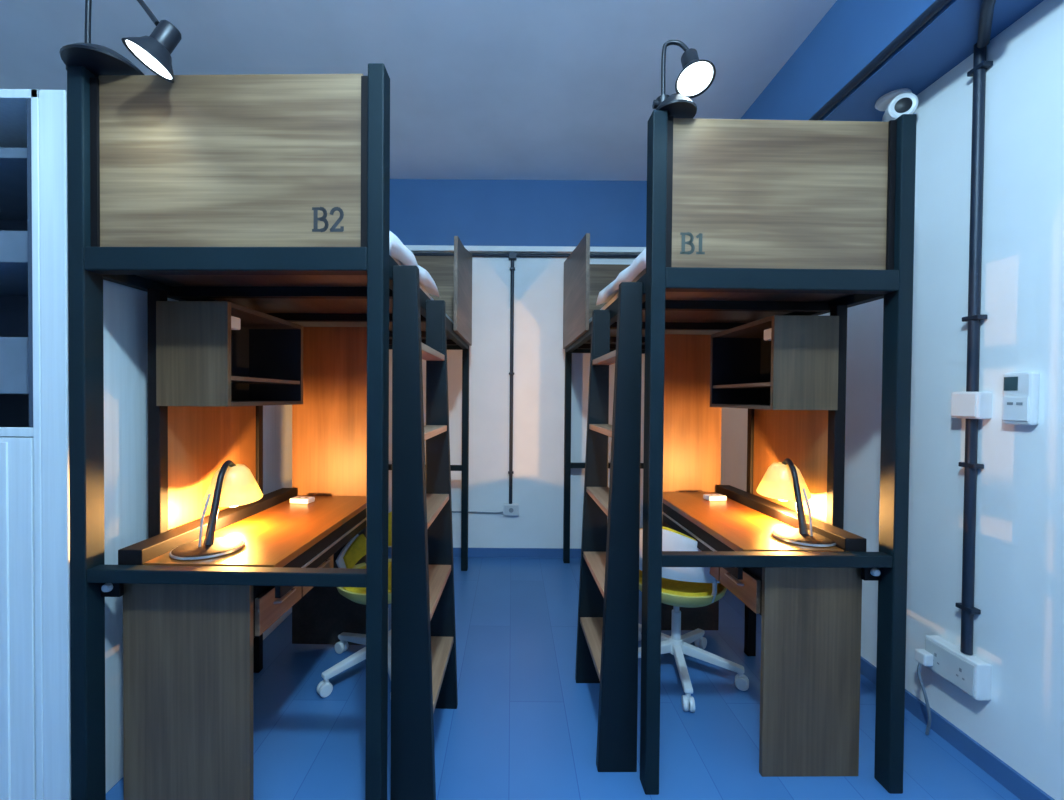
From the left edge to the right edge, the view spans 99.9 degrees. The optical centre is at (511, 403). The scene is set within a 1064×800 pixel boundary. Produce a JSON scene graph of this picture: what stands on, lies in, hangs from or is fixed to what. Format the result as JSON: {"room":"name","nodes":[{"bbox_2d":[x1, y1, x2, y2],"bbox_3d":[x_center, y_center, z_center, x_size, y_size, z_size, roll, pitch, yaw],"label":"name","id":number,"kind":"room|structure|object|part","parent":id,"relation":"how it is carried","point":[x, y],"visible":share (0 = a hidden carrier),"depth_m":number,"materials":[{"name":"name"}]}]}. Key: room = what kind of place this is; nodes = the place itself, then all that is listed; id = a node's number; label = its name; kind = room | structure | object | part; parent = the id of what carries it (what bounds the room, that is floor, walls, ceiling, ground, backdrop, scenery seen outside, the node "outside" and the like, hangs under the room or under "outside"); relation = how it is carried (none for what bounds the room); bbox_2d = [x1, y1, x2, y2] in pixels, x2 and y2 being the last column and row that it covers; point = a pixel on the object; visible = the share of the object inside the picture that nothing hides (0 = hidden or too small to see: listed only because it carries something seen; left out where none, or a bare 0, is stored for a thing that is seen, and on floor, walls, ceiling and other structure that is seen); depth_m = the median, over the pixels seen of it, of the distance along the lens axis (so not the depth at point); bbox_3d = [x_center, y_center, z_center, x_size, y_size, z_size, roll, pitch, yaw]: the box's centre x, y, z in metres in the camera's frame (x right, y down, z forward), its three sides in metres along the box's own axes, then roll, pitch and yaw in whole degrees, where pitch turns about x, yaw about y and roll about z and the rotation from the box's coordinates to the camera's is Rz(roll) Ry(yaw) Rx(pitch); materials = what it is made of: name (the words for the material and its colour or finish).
{"room":"dormitory","nodes":[
{"label":"dormitory","id":0,"kind":"room"},
{"bbox_2d":[39,90,291,799],"bbox_3d":[-1.284,0.152,2.346,0.075,2.080,2.188,0,1,0],"label":"wall partition","id":1,"kind":"structure","parent":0,"point":[125,308],"depth_m":1.26,"materials":[{"name":"white paint"}]},
{"bbox_2d":[0,0,836,180],"bbox_3d":[-0.787,-1.702,0.401,4.800,0.050,6.050,0,1,0],"label":"ceiling","id":2,"kind":"structure","parent":0,"point":[480,89],"depth_m":2.17,"materials":[{"name":"paint"}]},
{"bbox_2d":[388,252,644,548],"bbox_3d":[-0.798,-0.270,3.477,4.800,2.900,0.060,0,1,0],"label":"wall","id":3,"kind":"structure","parent":0,"point":[539,353],"depth_m":3.45,"materials":[{"name":"white paint"}]},
{"bbox_2d":[452,511,502,513],"bbox_3d":[-0.411,0.834,3.451,0.690,0.022,0.028,0,1,2],"label":"power cable","id":4,"kind":"object","parent":3,"relation":"attached to","point":[452,511],"visible":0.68,"depth_m":3.45,"materials":[{"name":"grey plastic"}]},
{"bbox_2d":[388,547,580,557],"bbox_3d":[-0.809,1.145,3.460,4.800,0.070,0.012,0,1,0],"label":"baseboard","id":5,"kind":"structure","parent":3,"relation":"attached to","point":[472,552],"depth_m":3.46,"materials":[{"name":"blue plastic"}]},
{"bbox_2d":[503,503,518,515],"bbox_3d":[-0.006,0.813,3.437,0.120,0.089,0.048,0,1,0],"label":"wall socket","id":6,"kind":"object","parent":3,"relation":"attached to","point":[512,509],"visible":1,"depth_m":3.42,"materials":[{"name":"white plastic"}]},
{"bbox_3d":[-0.006,0.813,3.419,0.104,0.073,0.004,0,1,0],"label":"plate","id":7,"kind":"part","parent":6,"relation":"part of","materials":[{"name":"grey plastic"}]},
{"bbox_2d":[508,259,514,503],"bbox_3d":[-0.004,-0.178,3.430,0.042,1.890,0.033,0,1,0],"label":"conduit","id":8,"kind":"object","parent":3,"relation":"attached to","point":[512,268],"visible":0.97,"depth_m":3.42,"materials":[{"name":"black metal"}]},
{"bbox_2d":[509,252,515,259],"bbox_3d":[0.004,-1.129,3.412,0.060,0.053,0.044,0,1,0],"label":"junction box","id":9,"kind":"object","parent":3,"relation":"attached to","point":[512,255],"visible":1,"depth_m":3.39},
{"bbox_2d":[390,179,646,246],"bbox_3d":[-0.788,-1.462,3.424,4.800,0.515,0.012,0,1,0],"label":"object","id":10,"kind":"structure","parent":3,"relation":"attached to","point":[478,212],"depth_m":3.42,"materials":[{"name":"blue paint"}]},
{"bbox_2d":[405,245,645,253],"bbox_3d":[-0.791,-1.184,3.409,4.800,0.040,0.050,0,1,0],"label":"trim","id":11,"kind":"structure","parent":3,"relation":"attached to","point":[413,248],"depth_m":3.38,"materials":[{"name":"white paint"}]},
{"bbox_2d":[413,253,637,257],"bbox_3d":[0.234,-1.134,3.417,2.150,0.023,0.023,0,1,0],"label":"conduit","id":12,"kind":"object","parent":3,"relation":"attached to","point":[415,254],"visible":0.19,"depth_m":3.41,"materials":[{"name":"black metal"}]},
{"bbox_2d":[106,557,1019,799],"bbox_3d":[-0.810,1.248,0.443,4.800,0.050,6.050,0,1,0],"label":"floor","id":13,"kind":"structure","parent":0,"point":[521,727],"depth_m":1.69,"materials":[{"name":"blue tile"}]},
{"bbox_2d":[0,89,43,799],"bbox_3d":[-1.797,0.160,1.485,0.950,2.080,0.535,0,1,0],"label":"locker","id":14,"kind":"object","parent":13,"relation":"on","point":[21,637],"visible":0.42,"depth_m":1.26,"materials":[{"name":"metal"}]},
{"bbox_2d":[0,231,27,296],"bbox_3d":[-1.798,-0.455,1.498,0.895,0.090,0.449,0,1,0],"label":"shelf","id":15,"kind":"object","parent":14,"relation":"attached to","point":[13,244],"depth_m":1.29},
{"bbox_2d":[0,148,27,219],"bbox_3d":[-1.796,-0.720,1.495,0.895,0.030,0.449,0,1,0],"label":"shelf","id":16,"kind":"object","parent":14,"relation":"attached to","point":[13,161],"depth_m":1.43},
{"bbox_3d":[-1.801,-0.118,1.499,0.893,0.165,0.400,0,1,0],"label":"drawer","id":17,"kind":"part","parent":14,"relation":"part of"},
{"bbox_3d":[-1.797,0.140,1.742,0.908,1.994,0.019,0,1,0],"label":"panel","id":18,"kind":"part","parent":14,"relation":"part of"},
{"bbox_3d":[-1.575,0.617,1.265,0.450,1.047,0.023,0,1,0],"label":"door","id":19,"kind":"part","parent":14,"relation":"part of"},
{"bbox_2d":[123,495,365,799],"bbox_3d":[-0.898,0.828,1.733,0.456,0.752,0.896,0,1,1],"label":"desk","id":20,"kind":"object","parent":13,"relation":"on","point":[188,649],"visible":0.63,"depth_m":1.30,"materials":[{"name":"brown wood"}]},
{"bbox_3d":[-0.948,0.853,1.310,0.375,0.712,0.018,0,1,1],"label":"leg panel","id":21,"kind":"part","parent":20,"relation":"part of","materials":[{"name":"brown wood"}]},
{"bbox_2d":[169,460,262,559],"bbox_3d":[-0.970,0.324,1.492,0.194,0.261,0.389,0,1,-12],"label":"desk lamp","id":22,"kind":"object","parent":20,"relation":"on","point":[232,485],"visible":1,"depth_m":1.46,"materials":[{"name":"cream translucent glass"},{"name":"black metal"},{"name":"brushed chrome"}]},
{"bbox_3d":[-0.961,0.364,1.397,0.008,0.160,0.050,1,1,4],"label":"rod","id":23,"kind":"part","parent":22,"relation":"part of","materials":[{"name":"silver metal"}]},
{"bbox_3d":[-0.952,0.360,1.427,0.028,0.168,0.085,0,1,-6],"label":"stem","id":24,"kind":"part","parent":22,"relation":"part of","materials":[{"name":"black metal"}]},
{"bbox_3d":[-0.992,0.280,1.592,0.184,0.132,0.183,0,1,1],"label":"lamp shade","id":25,"kind":"part","parent":22,"relation":"part of","materials":[{"name":"beige"}]},
{"bbox_3d":[-0.750,0.628,1.446,0.015,0.111,0.253,0,1,1],"label":"drawer","id":26,"kind":"part","parent":20,"relation":"part of","materials":[{"name":"brown wood"}]},
{"bbox_3d":[-0.732,0.619,1.445,0.023,0.008,0.108,0,1,1],"label":"handle","id":27,"kind":"part","parent":20,"relation":"part of","materials":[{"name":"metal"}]},
{"bbox_2d":[290,496,314,503],"bbox_3d":[-0.952,0.435,2.029,0.090,0.023,0.056,1,1,10],"label":"block","id":28,"kind":"object","parent":20,"relation":"on","point":[298,499],"visible":1,"depth_m":2.01,"materials":[{"name":"white plastic"}]},
{"bbox_3d":[-0.744,0.625,1.710,0.015,0.111,0.259,0,1,1],"label":"drawer","id":29,"kind":"part","parent":20,"relation":"part of","materials":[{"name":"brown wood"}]},
{"bbox_2d":[67,63,471,799],"bbox_3d":[-0.700,0.073,2.219,1.000,2.250,2.000,0,1,1],"label":"bed","id":30,"kind":"object","parent":13,"relation":"on","point":[269,194],"visible":0.88,"depth_m":1.25,"materials":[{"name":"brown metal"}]},
{"bbox_3d":[-1.198,0.143,1.260,0.045,2.130,0.060,0,1,1],"label":"post","id":31,"kind":"part","parent":30,"relation":"part of","materials":[{"name":"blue metal"}]},
{"bbox_2d":[59,0,181,82],"bbox_3d":[-1.051,-1.027,1.188,0.386,0.366,0.188,1,1,36],"label":"spot lamp","id":32,"kind":"object","parent":30,"relation":"attached to","point":[154,51],"visible":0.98,"depth_m":1.16,"materials":[{"name":"black metal"}]},
{"bbox_3d":[-1.040,-1.085,1.189,0.315,0.250,0.022,1,1,20],"label":"arm","id":33,"kind":"part","parent":32,"relation":"part of","materials":[{"name":"black metal"}]},
{"bbox_3d":[-0.919,-0.875,1.136,0.096,0.054,0.106,0,1,0],"label":"bulb","id":34,"kind":"part","parent":32,"relation":"part of","materials":[{"name":"white glass"}]},
{"bbox_3d":[-0.920,-0.909,1.134,0.112,0.133,0.110,1,1,27],"label":"lamp shade","id":35,"kind":"part","parent":32,"relation":"part of","materials":[{"name":"black metal"}]},
{"bbox_3d":[-1.088,0.457,1.726,0.070,0.090,0.888,0,1,1],"label":"rail","id":36,"kind":"part","parent":30,"relation":"part of","materials":[{"name":"brown wood"}]},
{"bbox_3d":[-1.143,0.087,1.721,0.015,0.830,0.501,0,1,1],"label":"panel","id":37,"kind":"part","parent":30,"relation":"part of","materials":[{"name":"brown wood"}]},
{"bbox_3d":[-0.788,0.480,1.250,0.780,0.038,0.041,0,1,1],"label":"rail","id":38,"kind":"part","parent":30,"relation":"part of","materials":[{"name":"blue metal"}]},
{"bbox_2d":[156,301,302,406],"bbox_3d":[-1.006,-0.162,1.657,0.230,0.332,0.490,0,1,1],"label":"upper cabinet","id":39,"kind":"object","parent":30,"relation":"attached to","point":[209,353],"visible":1,"depth_m":1.42,"materials":[{"name":"brown wood"}]},
{"bbox_3d":[-1.011,-0.159,1.421,0.230,0.332,0.018,0,1,1],"label":"panel","id":40,"kind":"part","parent":39,"relation":"part of","materials":[{"name":"brown wood"}]},
{"bbox_3d":[-1.117,-0.162,1.659,0.008,0.302,0.454,0,1,1],"label":"panel","id":41,"kind":"part","parent":39,"relation":"part of","materials":[{"name":"brown wood"}]},
{"bbox_2d":[231,376,299,383],"bbox_3d":[-1.004,-0.087,1.657,0.216,0.013,0.450,0,1,1],"label":"shelf","id":42,"kind":"object","parent":39,"relation":"attached to","point":[234,379],"depth_m":1.71,"materials":[{"name":"brown wood"}]},
{"bbox_3d":[-1.005,-0.320,1.655,0.230,0.016,0.454,0,1,1],"label":"panel","id":43,"kind":"part","parent":39,"relation":"part of","materials":[{"name":"brown wood"}]},
{"bbox_3d":[-1.008,-0.003,1.659,0.230,0.014,0.454,0,1,1],"label":"panel","id":44,"kind":"part","parent":39,"relation":"part of","materials":[{"name":"brown wood"}]},
{"bbox_3d":[-1.001,-0.165,1.893,0.230,0.332,0.018,0,1,1],"label":"panel","id":45,"kind":"part","parent":39,"relation":"part of","materials":[{"name":"brown wood"}]},
{"bbox_3d":[-0.781,-0.670,1.247,0.740,0.481,0.018,0,1,1],"label":"panel","id":46,"kind":"part","parent":30,"relation":"part of","materials":[{"name":"brown wood"}]},
{"bbox_3d":[-0.889,0.844,2.192,0.375,0.668,0.018,0,1,1],"label":"panel","id":47,"kind":"part","parent":30,"relation":"part of","materials":[{"name":"brown wood"}]},
{"bbox_3d":[-0.883,0.067,2.182,0.375,0.882,0.018,0,1,1],"label":"divider panel","id":48,"kind":"part","parent":30,"relation":"part of","materials":[{"name":"brown wood"}]},
{"bbox_3d":[-0.373,0.150,1.243,0.045,2.130,0.060,0,1,1],"label":"post","id":49,"kind":"part","parent":30,"relation":"part of","materials":[{"name":"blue metal"}]},
{"bbox_2d":[390,255,452,322],"bbox_3d":[-0.760,-0.471,2.213,0.770,0.092,1.890,0,1,1],"label":"mattress","id":50,"kind":"object","parent":30,"relation":"on","point":[396,260],"visible":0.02,"depth_m":1.95,"materials":[{"name":"white fabric"}]},
{"bbox_2d":[389,231,439,296],"bbox_3d":[-0.730,-0.526,1.686,0.776,0.180,0.800,0,1,1],"label":"quilt","id":51,"kind":"object","parent":50,"relation":"on","point":[398,250],"visible":0.06,"depth_m":1.52,"materials":[{"name":"white fabric"}]},
{"bbox_3d":[-0.747,0.454,3.200,0.780,0.038,0.040,0,1,1],"label":"rail","id":52,"kind":"part","parent":30,"relation":"part of","materials":[{"name":"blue metal"}]},
{"bbox_3d":[-0.303,-0.302,1.748,0.066,0.180,0.004,0,1,1],"label":"plate","id":53,"kind":"part","parent":30,"relation":"part of","materials":[{"name":"black metal"}]},
{"bbox_3d":[-0.738,-0.753,3.183,0.760,0.594,0.018,0,1,1],"label":"head panel","id":54,"kind":"part","parent":30,"relation":"part of","materials":[{"name":"brown wood"}]},
{"bbox_3d":[-0.300,-0.726,2.794,0.022,0.640,0.708,0,1,1],"label":"guard panel","id":55,"kind":"part","parent":30,"relation":"part of","materials":[{"name":"brown wood"}]},
{"bbox_3d":[-0.332,0.063,3.186,0.045,2.250,0.050,0,1,1],"label":"post","id":56,"kind":"part","parent":30,"relation":"part of","materials":[{"name":"black metal"}]},
{"bbox_2d":[316,511,391,697],"bbox_3d":[-0.601,0.849,2.038,0.552,0.706,0.571,1,1,30],"label":"swivel chair","id":57,"kind":"object","parent":13,"relation":"on","point":[354,550],"visible":0.3,"depth_m":2.06,"materials":[{"name":"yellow plastic"}]},
{"bbox_3d":[-0.689,1.101,1.931,0.257,0.066,0.034,0,1,-45],"label":"arm","id":58,"kind":"part","parent":57,"relation":"part of","materials":[{"name":"white plastic"}]},
{"bbox_3d":[-0.716,1.099,2.103,0.257,0.066,0.034,1,1,27],"label":"arm","id":59,"kind":"part","parent":57,"relation":"part of","materials":[{"name":"white plastic"}]},
{"bbox_3d":[-0.581,0.816,2.032,0.416,0.082,0.416,1,1,30],"label":"seat","id":60,"kind":"part","parent":57,"relation":"part of","materials":[{"name":"yellow plastic"}]},
{"bbox_3d":[-0.543,0.648,2.094,0.473,0.294,0.325,1,1,30],"label":"backrest","id":61,"kind":"part","parent":57,"relation":"part of","materials":[{"name":"yellow plastic"}]},
{"bbox_2d":[343,562,390,593],"bbox_3d":[-0.581,0.802,2.031,0.360,0.050,0.360,1,1,30],"label":"seat cushion","id":62,"kind":"object","parent":57,"relation":"on","point":[358,590],"depth_m":1.94,"materials":[{"name":"yellow fabric"}]},
{"bbox_3d":[-0.516,1.103,1.903,0.230,0.066,0.164,1,1,30],"label":"arm","id":63,"kind":"part","parent":57,"relation":"part of","materials":[{"name":"white plastic"}]},
{"bbox_2d":[638,526,748,711],"bbox_3d":[0.765,0.860,2.031,0.561,0.706,0.567,1,1,35],"label":"swivel chair","id":64,"kind":"object","parent":13,"relation":"on","point":[689,587],"visible":0.52,"depth_m":1.89,"materials":[{"name":"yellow plastic"}]},
{"bbox_3d":[0.681,1.109,2.169,0.034,0.066,0.257,0,1,-26],"label":"arm","id":65,"kind":"part","parent":64,"relation":"part of","materials":[{"name":"white plastic"}]},
{"bbox_3d":[0.599,1.110,2.015,0.257,0.066,0.034,0,1,-8],"label":"arm","id":66,"kind":"part","parent":64,"relation":"part of","materials":[{"name":"white plastic"}]},
{"bbox_2d":[639,570,719,596],"bbox_3d":[0.749,0.813,2.031,0.360,0.050,0.360,1,1,35],"label":"seat cushion","id":67,"kind":"object","parent":64,"relation":"on","point":[675,587],"depth_m":1.92,"materials":[{"name":"yellow fabric"}]},
{"bbox_3d":[0.707,0.660,1.968,0.473,0.294,0.325,1,1,35],"label":"backrest","id":68,"kind":"part","parent":64,"relation":"part of","materials":[{"name":"white plastic"}]},
{"bbox_3d":[0.749,0.827,2.032,0.416,0.082,0.416,1,1,35],"label":"seat","id":69,"kind":"part","parent":64,"relation":"part of","materials":[{"name":"yellow plastic"}]},
{"bbox_3d":[0.721,1.113,1.889,0.034,0.066,0.257,1,1,10],"label":"arm","id":70,"kind":"part","parent":64,"relation":"part of","materials":[{"name":"white plastic"}]},
{"bbox_3d":[0.853,1.111,2.139,0.257,0.066,0.034,0,1,-44],"label":"arm","id":71,"kind":"part","parent":64,"relation":"part of","materials":[{"name":"white plastic"}]},
{"bbox_3d":[0.877,1.113,1.966,0.257,0.066,0.034,1,1,28],"label":"arm","id":72,"kind":"part","parent":64,"relation":"part of","materials":[{"name":"white plastic"}]},
{"bbox_2d":[563,110,916,794],"bbox_3d":[0.752,0.083,2.381,0.945,2.250,2.000,0,1,-1],"label":"bed","id":73,"kind":"object","parent":13,"relation":"on","point":[748,220],"visible":0.88,"depth_m":1.41,"materials":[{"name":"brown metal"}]},
{"bbox_3d":[0.418,0.067,3.351,0.045,2.250,0.050,0,1,-1],"label":"post","id":74,"kind":"part","parent":73,"relation":"part of","materials":[{"name":"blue metal"}]},
{"bbox_3d":[0.398,-0.722,2.849,0.022,0.640,0.928,0,1,-1],"label":"guard panel","id":75,"kind":"part","parent":73,"relation":"part of","materials":[{"name":"brown wood"}]},
{"bbox_3d":[0.386,-0.299,1.913,0.066,0.180,0.004,0,1,-1],"label":"plate","id":76,"kind":"part","parent":73,"relation":"part of","materials":[{"name":"black metal"}]},
{"bbox_3d":[0.800,0.463,3.362,0.725,0.038,0.040,0,1,-1],"label":"rail","id":77,"kind":"part","parent":73,"relation":"part of","materials":[{"name":"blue metal"}]},
{"bbox_3d":[0.810,-0.743,3.344,0.705,0.594,0.018,0,1,-1],"label":"head panel","id":78,"kind":"part","parent":73,"relation":"part of","materials":[{"name":"brown wood"}]},
{"bbox_2d":[589,268,645,322],"bbox_3d":[0.821,-0.461,2.374,0.715,0.092,1.890,0,1,-1],"label":"mattress","id":79,"kind":"object","parent":73,"relation":"on","point":[643,272],"visible":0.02,"depth_m":2.02,"materials":[{"name":"white fabric"}]},
{"bbox_2d":[596,248,645,304],"bbox_3d":[0.788,-0.522,1.848,0.721,0.165,0.800,0,1,-1],"label":"quilt","id":80,"kind":"object","parent":79,"relation":"on","point":[638,265],"visible":0.07,"depth_m":1.73,"materials":[{"name":"white fabric"}]},
{"bbox_3d":[0.445,0.160,1.408,0.045,2.118,0.060,0,1,-1],"label":"post","id":81,"kind":"part","parent":73,"relation":"part of","materials":[{"name":"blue metal"}]},
{"bbox_2d":[652,40,715,117],"bbox_3d":[0.521,-1.013,1.365,0.132,0.228,0.192,0,1,-28],"label":"spot lamp","id":82,"kind":"object","parent":73,"relation":"attached to","point":[696,76],"visible":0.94,"depth_m":1.35,"materials":[{"name":"black metal"}]},
{"bbox_3d":[0.507,-1.033,1.382,0.087,0.188,0.019,1,1,20],"label":"arm","id":83,"kind":"part","parent":82,"relation":"part of","materials":[{"name":"black metal"}]},
{"bbox_3d":[0.545,-0.970,1.333,0.104,0.041,0.099,0,1,0],"label":"bulb","id":84,"kind":"part","parent":82,"relation":"part of","materials":[{"name":"white glass"}]},
{"bbox_3d":[0.546,-1.009,1.333,0.114,0.129,0.112,0,1,0],"label":"lamp shade","id":85,"kind":"part","parent":82,"relation":"part of","materials":[{"name":"black metal"}]},
{"bbox_3d":[0.929,0.856,2.353,0.320,0.668,0.018,0,1,-1],"label":"panel","id":86,"kind":"part","parent":73,"relation":"part of","materials":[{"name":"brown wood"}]},
{"bbox_3d":[0.935,0.079,2.342,0.320,0.882,0.018,0,1,-1],"label":"divider panel","id":87,"kind":"part","parent":73,"relation":"part of","materials":[{"name":"brown wood"}]},
{"bbox_2d":[710,315,838,409],"bbox_3d":[1.031,-0.148,1.817,0.230,0.332,0.490,0,1,-1],"label":"upper cabinet","id":88,"kind":"object","parent":73,"relation":"attached to","point":[776,362],"visible":1,"depth_m":1.57,"materials":[{"name":"brown wood"}]},
{"bbox_3d":[1.028,-0.152,2.052,0.230,0.332,0.018,0,1,-1],"label":"panel","id":89,"kind":"part","parent":88,"relation":"part of","materials":[{"name":"brown wood"}]},
{"bbox_3d":[1.030,0.011,1.819,0.230,0.014,0.454,0,1,-1],"label":"panel","id":90,"kind":"part","parent":88,"relation":"part of","materials":[{"name":"brown wood"}]},
{"bbox_3d":[1.032,-0.306,1.814,0.230,0.016,0.454,0,1,-1],"label":"panel","id":91,"kind":"part","parent":88,"relation":"part of","materials":[{"name":"brown wood"}]},
{"bbox_2d":[713,382,770,388],"bbox_3d":[1.028,-0.074,1.817,0.216,0.013,0.450,0,1,-1],"label":"shelf","id":92,"kind":"object","parent":88,"relation":"attached to","point":[716,385],"depth_m":1.90,"materials":[{"name":"brown wood"}]},
{"bbox_3d":[1.141,-0.146,1.818,0.008,0.302,0.454,0,1,-1],"label":"panel","id":93,"kind":"part","parent":88,"relation":"part of","materials":[{"name":"brown wood"}]},
{"bbox_3d":[1.034,-0.145,1.581,0.230,0.332,0.018,0,1,-1],"label":"panel","id":94,"kind":"part","parent":88,"relation":"part of","materials":[{"name":"brown wood"}]},
{"bbox_3d":[0.827,0.491,1.412,0.725,0.038,0.041,0,1,-1],"label":"rail","id":95,"kind":"part","parent":73,"relation":"part of","materials":[{"name":"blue metal"}]},
{"bbox_3d":[0.838,-0.654,1.409,0.685,0.469,0.018,0,1,-1],"label":"panel","id":96,"kind":"part","parent":73,"relation":"part of","materials":[{"name":"brown wood"}]},
{"bbox_3d":[1.164,0.103,1.879,0.015,0.830,0.501,0,1,-1],"label":"panel","id":97,"kind":"part","parent":73,"relation":"part of","materials":[{"name":"brown wood"}]},
{"bbox_3d":[1.103,0.472,1.885,0.070,0.090,0.888,0,1,-1],"label":"rail","id":98,"kind":"part","parent":73,"relation":"part of","materials":[{"name":"brown metal"}]},
{"bbox_3d":[1.215,0.166,1.418,0.045,2.118,0.060,0,1,-1],"label":"post","id":99,"kind":"part","parent":73,"relation":"part of","materials":[{"name":"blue metal"}]},
{"bbox_2d":[662,492,861,776],"bbox_3d":[0.935,0.840,1.894,0.401,0.752,0.896,0,1,-1],"label":"desk","id":100,"kind":"object","parent":13,"relation":"on","point":[811,617],"visible":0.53,"depth_m":1.46,"materials":[{"name":"brown wood"}]},
{"bbox_2d":[703,494,726,500],"bbox_3d":[0.975,0.449,2.149,0.090,0.023,0.056,0,1,-9],"label":"block","id":101,"kind":"object","parent":100,"relation":"on","point":[710,497],"visible":1,"depth_m":2.13,"materials":[{"name":"white plastic"}]},
{"bbox_3d":[0.812,0.635,1.872,0.015,0.111,0.259,0,1,-1],"label":"drawer","id":102,"kind":"part","parent":100,"relation":"part of","materials":[{"name":"brown wood"}]},
{"bbox_3d":[0.798,0.629,1.608,0.023,0.008,0.108,0,1,-1],"label":"handle","id":103,"kind":"part","parent":100,"relation":"part of","materials":[{"name":"wood"}]},
{"bbox_3d":[0.815,0.638,1.608,0.015,0.111,0.253,0,1,-1],"label":"drawer","id":104,"kind":"part","parent":100,"relation":"part of","materials":[{"name":"brown wood"}]},
{"bbox_2d":[756,458,835,546],"bbox_3d":[1.043,0.337,1.652,0.195,0.261,0.389,1,1,14],"label":"desk lamp","id":105,"kind":"object","parent":100,"relation":"on","point":[782,481],"visible":0.93,"depth_m":1.64,"materials":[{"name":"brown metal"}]},
{"bbox_3d":[1.064,0.294,1.753,0.184,0.132,0.183,0,1,-1],"label":"lamp shade","id":106,"kind":"part","parent":105,"relation":"part of","materials":[{"name":"beige"}]},
{"bbox_3d":[1.022,0.374,1.588,0.028,0.168,0.085,1,1,7],"label":"stem","id":107,"kind":"part","parent":105,"relation":"part of","materials":[{"name":"black metal"}]},
{"bbox_3d":[1.030,0.377,1.558,0.008,0.160,0.050,0,1,-4],"label":"rod","id":108,"kind":"part","parent":105,"relation":"part of","materials":[{"name":"silver metal"}]},
{"bbox_3d":[0.981,0.866,1.470,0.320,0.712,0.018,0,1,-1],"label":"leg panel","id":109,"kind":"part","parent":100,"relation":"part of","materials":[{"name":"brown wood"}]},
{"bbox_2d":[721,0,1063,799],"bbox_3d":[1.632,-0.208,0.452,0.060,2.900,6.110,0,1,0],"label":"wall","id":110,"kind":"structure","parent":0,"point":[1018,630],"depth_m":1.49,"materials":[{"name":"white paint"}]},
{"bbox_2d":[809,0,950,119],"bbox_3d":[1.332,-1.232,0.408,0.031,0.031,6.010,0,1,0],"label":"conduit","id":111,"kind":"object","parent":110,"relation":"attached to","point":[933,9],"visible":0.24,"depth_m":1.59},
{"bbox_2d":[740,0,1043,121],"bbox_3d":[1.481,-1.434,0.399,0.260,0.450,6.038,0,1,0],"label":"beam","id":112,"kind":"structure","parent":110,"relation":"attached to","point":[852,33],"depth_m":1.73,"materials":[{"name":"blue paint"}]},
{"bbox_2d":[875,88,917,121],"bbox_3d":[1.524,-1.167,1.781,0.118,0.122,0.142,1,1,27],"label":"security camera","id":113,"kind":"object","parent":110,"relation":"attached to","point":[895,103],"visible":0.89,"depth_m":1.73,"materials":[{"name":"white plastic"}]},
{"bbox_2d":[860,656,1054,799],"bbox_3d":[1.585,1.206,0.436,0.012,0.070,6.038,0,1,0],"label":"baseboard","id":114,"kind":"structure","parent":110,"relation":"attached to","point":[1017,784],"depth_m":1.54,"materials":[{"name":"blue plastic"}]},
{"bbox_2d":[925,635,990,700],"bbox_3d":[1.564,0.924,1.578,0.056,0.122,0.190,0,1,0],"label":"wall socket","id":115,"kind":"object","parent":110,"relation":"attached to","point":[970,674],"visible":0.9,"depth_m":1.54,"materials":[{"name":"white plastic"}]},
{"bbox_2d":[915,649,932,734],"bbox_3d":[1.517,1.066,1.643,0.045,0.309,0.058,0,1,0],"label":"plug","id":116,"kind":"object","parent":115,"relation":"attached to","point":[922,656],"visible":1,"depth_m":1.63,"materials":[{"name":"white plastic"}]},
{"bbox_3d":[1.540,0.924,1.578,0.004,0.102,0.176,0,1,0],"label":"plate","id":117,"kind":"part","parent":115,"relation":"part of","materials":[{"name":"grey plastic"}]},
{"bbox_2d":[951,392,991,418],"bbox_3d":[1.574,0.004,1.535,0.052,0.092,0.096,0,1,0],"label":"junction box","id":118,"kind":"object","parent":110,"relation":"attached to","point":[968,405],"visible":1,"depth_m":1.51,"materials":[{"name":"white plastic"}]},
{"bbox_2d":[955,43,992,654],"bbox_3d":[1.583,-0.181,1.532,0.034,2.085,0.056,0,1,0],"label":"conduit","id":119,"kind":"object","parent":110,"relation":"attached to","point":[980,65],"visible":0.93,"depth_m":1.52,"materials":[{"name":"black metal"}]},
{"bbox_2d":[977,0,995,47],"bbox_3d":[1.469,-1.207,1.378,0.042,0.031,0.322,1,1,41],"label":"conduit","id":120,"kind":"object","parent":110,"relation":"attached to","point":[987,6],"visible":1,"depth_m":1.40,"materials":[{"name":"black metal"}]},
{"bbox_2d":[1002,372,1039,424],"bbox_3d":[1.583,-0.017,1.395,0.033,0.164,0.084,0,1,0],"label":"thermostat","id":121,"kind":"object","parent":110,"relation":"attached to","point":[1020,399],"visible":1,"depth_m":1.38,"materials":[{"name":"white plastic"}]}
]}

